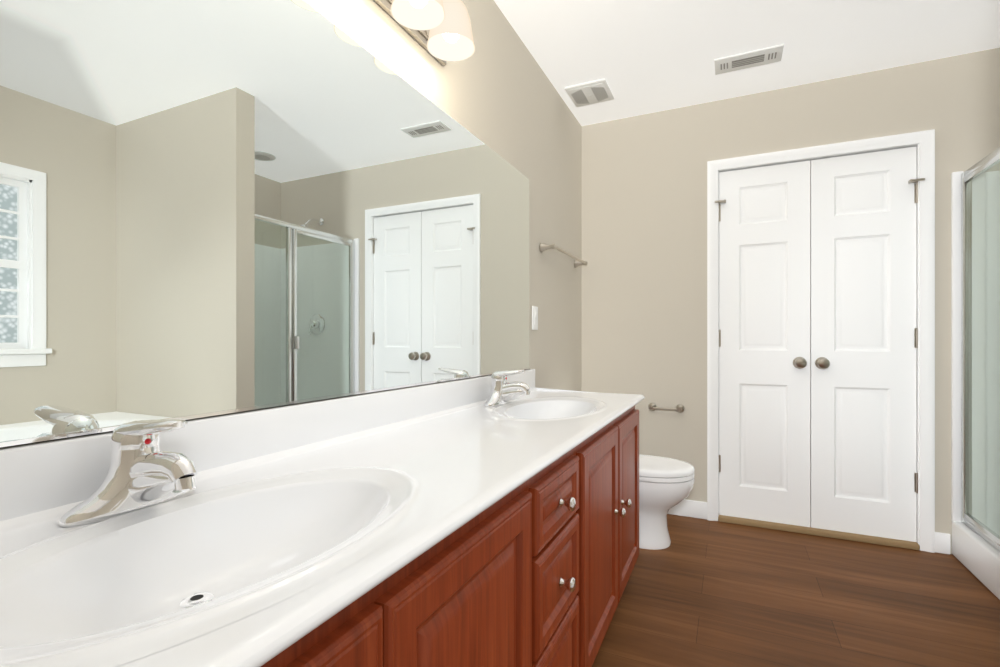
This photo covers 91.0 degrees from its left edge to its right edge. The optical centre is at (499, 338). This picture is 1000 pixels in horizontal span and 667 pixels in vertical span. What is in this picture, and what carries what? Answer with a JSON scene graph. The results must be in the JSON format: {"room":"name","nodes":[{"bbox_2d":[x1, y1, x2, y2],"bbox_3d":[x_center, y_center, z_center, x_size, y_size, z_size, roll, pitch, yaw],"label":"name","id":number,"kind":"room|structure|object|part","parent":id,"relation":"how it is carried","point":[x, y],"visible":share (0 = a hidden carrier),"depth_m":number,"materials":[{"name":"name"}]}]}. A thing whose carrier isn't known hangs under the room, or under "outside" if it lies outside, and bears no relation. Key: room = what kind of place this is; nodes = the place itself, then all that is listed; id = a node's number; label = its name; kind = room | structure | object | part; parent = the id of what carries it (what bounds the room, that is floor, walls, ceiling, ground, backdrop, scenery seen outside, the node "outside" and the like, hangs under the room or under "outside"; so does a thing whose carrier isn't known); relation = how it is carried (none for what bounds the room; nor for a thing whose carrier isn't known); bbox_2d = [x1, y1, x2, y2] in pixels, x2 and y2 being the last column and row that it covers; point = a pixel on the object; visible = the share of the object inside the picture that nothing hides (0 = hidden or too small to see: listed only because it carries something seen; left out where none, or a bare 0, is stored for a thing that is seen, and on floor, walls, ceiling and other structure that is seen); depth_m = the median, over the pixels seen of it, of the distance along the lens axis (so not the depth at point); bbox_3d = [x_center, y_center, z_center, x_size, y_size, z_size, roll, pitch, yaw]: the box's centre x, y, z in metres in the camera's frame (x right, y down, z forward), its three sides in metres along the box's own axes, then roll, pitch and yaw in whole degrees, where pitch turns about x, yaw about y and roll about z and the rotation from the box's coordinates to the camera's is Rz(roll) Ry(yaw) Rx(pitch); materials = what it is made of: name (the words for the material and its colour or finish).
{"room":"bathroom","nodes":[
{"label":"bathroom","id":0,"kind":"room"},
{"bbox_2d":[0,0,581,448],"bbox_3d":[-0.291,-0.165,1.583,0.120,2.440,3.860,0,0,25],"label":"wall","id":1,"kind":"structure","parent":0,"point":[500,94],"depth_m":2.32,"materials":[{"name":"beige paint"}]},
{"bbox_2d":[0,0,529,447],"bbox_3d":[-0.332,-0.311,1.339,0.010,0.908,2.226,0,0,25],"label":"wall mirror","id":2,"kind":"object","parent":1,"relation":"attached to","point":[209,208],"visible":1,"depth_m":0.93,"materials":[{"name":"silver mirror"}]},
{"bbox_2d":[374,0,474,65],"bbox_3d":[-0.274,-0.972,1.261,0.180,0.175,0.770,0,0,25],"label":"light","id":3,"kind":"object","parent":1,"relation":"attached to","point":[443,28],"visible":1,"depth_m":1.43,"materials":[{"name":"white glass"}]},
{"bbox_2d":[532,306,537,329],"bbox_3d":[0.174,-0.103,2.418,0.011,0.116,0.072,0,0,25],"label":"switch plate","id":4,"kind":"object","parent":1,"relation":"attached to","point":[534,308],"visible":1,"depth_m":2.41,"materials":[{"name":"white plastic"}]},
{"bbox_2d":[540,243,586,267],"bbox_3d":[0.374,-0.467,2.765,0.079,0.047,0.652,0,0,25],"label":"towel rail","id":5,"kind":"object","parent":1,"relation":"attached to","point":[543,247],"visible":1,"depth_m":2.61,"materials":[{"name":"silver metal"}]},
{"bbox_2d":[494,0,999,125],"bbox_3d":[1.174,-1.415,1.327,2.990,0.060,4.640,0,0,25],"label":"ceiling","id":6,"kind":"structure","parent":0,"point":[653,56],"depth_m":2.28,"materials":[{"name":"paint"}]},
{"bbox_2d":[565,78,613,106],"bbox_3d":[0.505,-1.375,2.759,0.225,0.020,0.235,0,0,25],"label":"ceiling vent","id":7,"kind":"object","parent":6,"relation":"in","point":[597,91],"visible":1,"depth_m":2.73,"materials":[{"name":"white plastic"}]},
{"bbox_2d":[714,44,783,74],"bbox_3d":[1.227,-1.379,2.432,0.300,0.011,0.145,0,0,25],"label":"ceiling vent","id":8,"kind":"object","parent":6,"relation":"in","point":[773,54],"visible":1,"depth_m":2.42,"materials":[{"name":"white plastic"}]},
{"bbox_2d":[582,48,999,553],"bbox_3d":[1.856,-0.165,2.642,2.870,2.440,0.120,0,0,25],"label":"wall","id":9,"kind":"structure","parent":0,"point":[644,177],"depth_m":2.92,"materials":[{"name":"beige paint"}]},
{"bbox_2d":[648,403,684,412],"bbox_3d":[0.991,0.415,2.940,0.209,0.049,0.072,0,0,25],"label":"paper holder","id":10,"kind":"object","parent":9,"relation":"attached to","point":[679,408],"visible":1,"depth_m":2.93,"materials":[{"name":"silver metal"}]},
{"bbox_2d":[715,160,809,526],"bbox_3d":[1.466,0.028,2.759,0.476,1.999,0.100,0,0,25],"label":"closet door","id":11,"kind":"structure","parent":9,"relation":"in","point":[764,212],"depth_m":2.76,"materials":[{"name":"white wood"}]},
{"bbox_2d":[667,499,949,553],"bbox_3d":[0.602,1.005,1.165,1.852,0.100,3.620,0,0,25],"label":"baseboard","id":12,"kind":"structure","parent":9,"relation":"attached to","point":[688,508],"depth_m":2.88,"materials":[{"name":"white wood"}]},
{"bbox_2d":[707,129,934,552],"bbox_3d":[1.705,0.010,2.703,1.035,2.090,0.139,0,0,25],"label":"door frame","id":13,"kind":"structure","parent":9,"relation":"attached to","point":[924,141],"depth_m":2.47,"materials":[{"name":"white wood"}]},
{"bbox_2d":[810,147,924,541],"bbox_3d":[1.901,0.028,2.555,0.476,1.999,0.100,0,0,25],"label":"closet door","id":14,"kind":"structure","parent":9,"relation":"in","point":[864,332],"depth_m":2.57,"materials":[{"name":"white wood"}]},
{"bbox_2d":[592,514,999,666],"bbox_3d":[1.174,1.085,1.327,2.990,0.060,4.640,0,0,25],"label":"floor","id":15,"kind":"structure","parent":0,"point":[721,594],"depth_m":1.94,"materials":[{"name":"brown wood"}]},
{"bbox_2d":[0,369,644,666],"bbox_3d":[-0.079,0.583,1.241,0.548,0.943,2.270,0,0,25],"label":"vanity","id":16,"kind":"object","parent":15,"relation":"on","point":[492,520],"visible":1,"depth_m":0.75,"materials":[{"name":"brown wood"}]},
{"bbox_2d":[58,419,196,526],"bbox_3d":[-0.490,0.178,0.698,0.160,0.132,0.178,0,0,25],"label":"faucet","id":17,"kind":"object","parent":16,"relation":"on","point":[144,485],"depth_m":0.68,"materials":[{"name":"silver metal"}]},
{"bbox_2d":[485,369,529,406],"bbox_3d":[0.038,0.178,1.825,0.160,0.132,0.178,0,0,25],"label":"faucet","id":18,"kind":"object","parent":16,"relation":"on","point":[502,393],"depth_m":1.81,"materials":[{"name":"silver metal"}]},
{"bbox_2d":[639,454,693,549],"bbox_3d":[0.660,0.693,2.623,0.705,0.725,0.470,0,0,25],"label":"toilet","id":19,"kind":"object","parent":15,"relation":"on","point":[664,482],"visible":0.4,"depth_m":2.44,"materials":[{"name":"white ceramic"}]},
{"bbox_2d":[951,147,999,599],"bbox_3d":[2.364,0.018,1.690,0.898,2.075,1.172,0,0,25],"label":"shower","id":20,"kind":"object","parent":15,"relation":"on","point":[975,192],"visible":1,"depth_m":2.34,"materials":[{"name":"clear glass"}]},
{"bbox_3d":[1.988,0.043,1.865,0.068,1.685,1.127,0,0,25],"label":"frame","id":21,"kind":"part","parent":20,"relation":"part of","materials":[{"name":"silver metal"}]},
{"bbox_2d":[718,515,919,549],"bbox_3d":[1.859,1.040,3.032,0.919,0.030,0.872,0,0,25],"label":"threshold","id":22,"kind":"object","parent":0,"point":[721,518],"depth_m":2.62,"materials":[{"name":"beige wood"}]}
]}

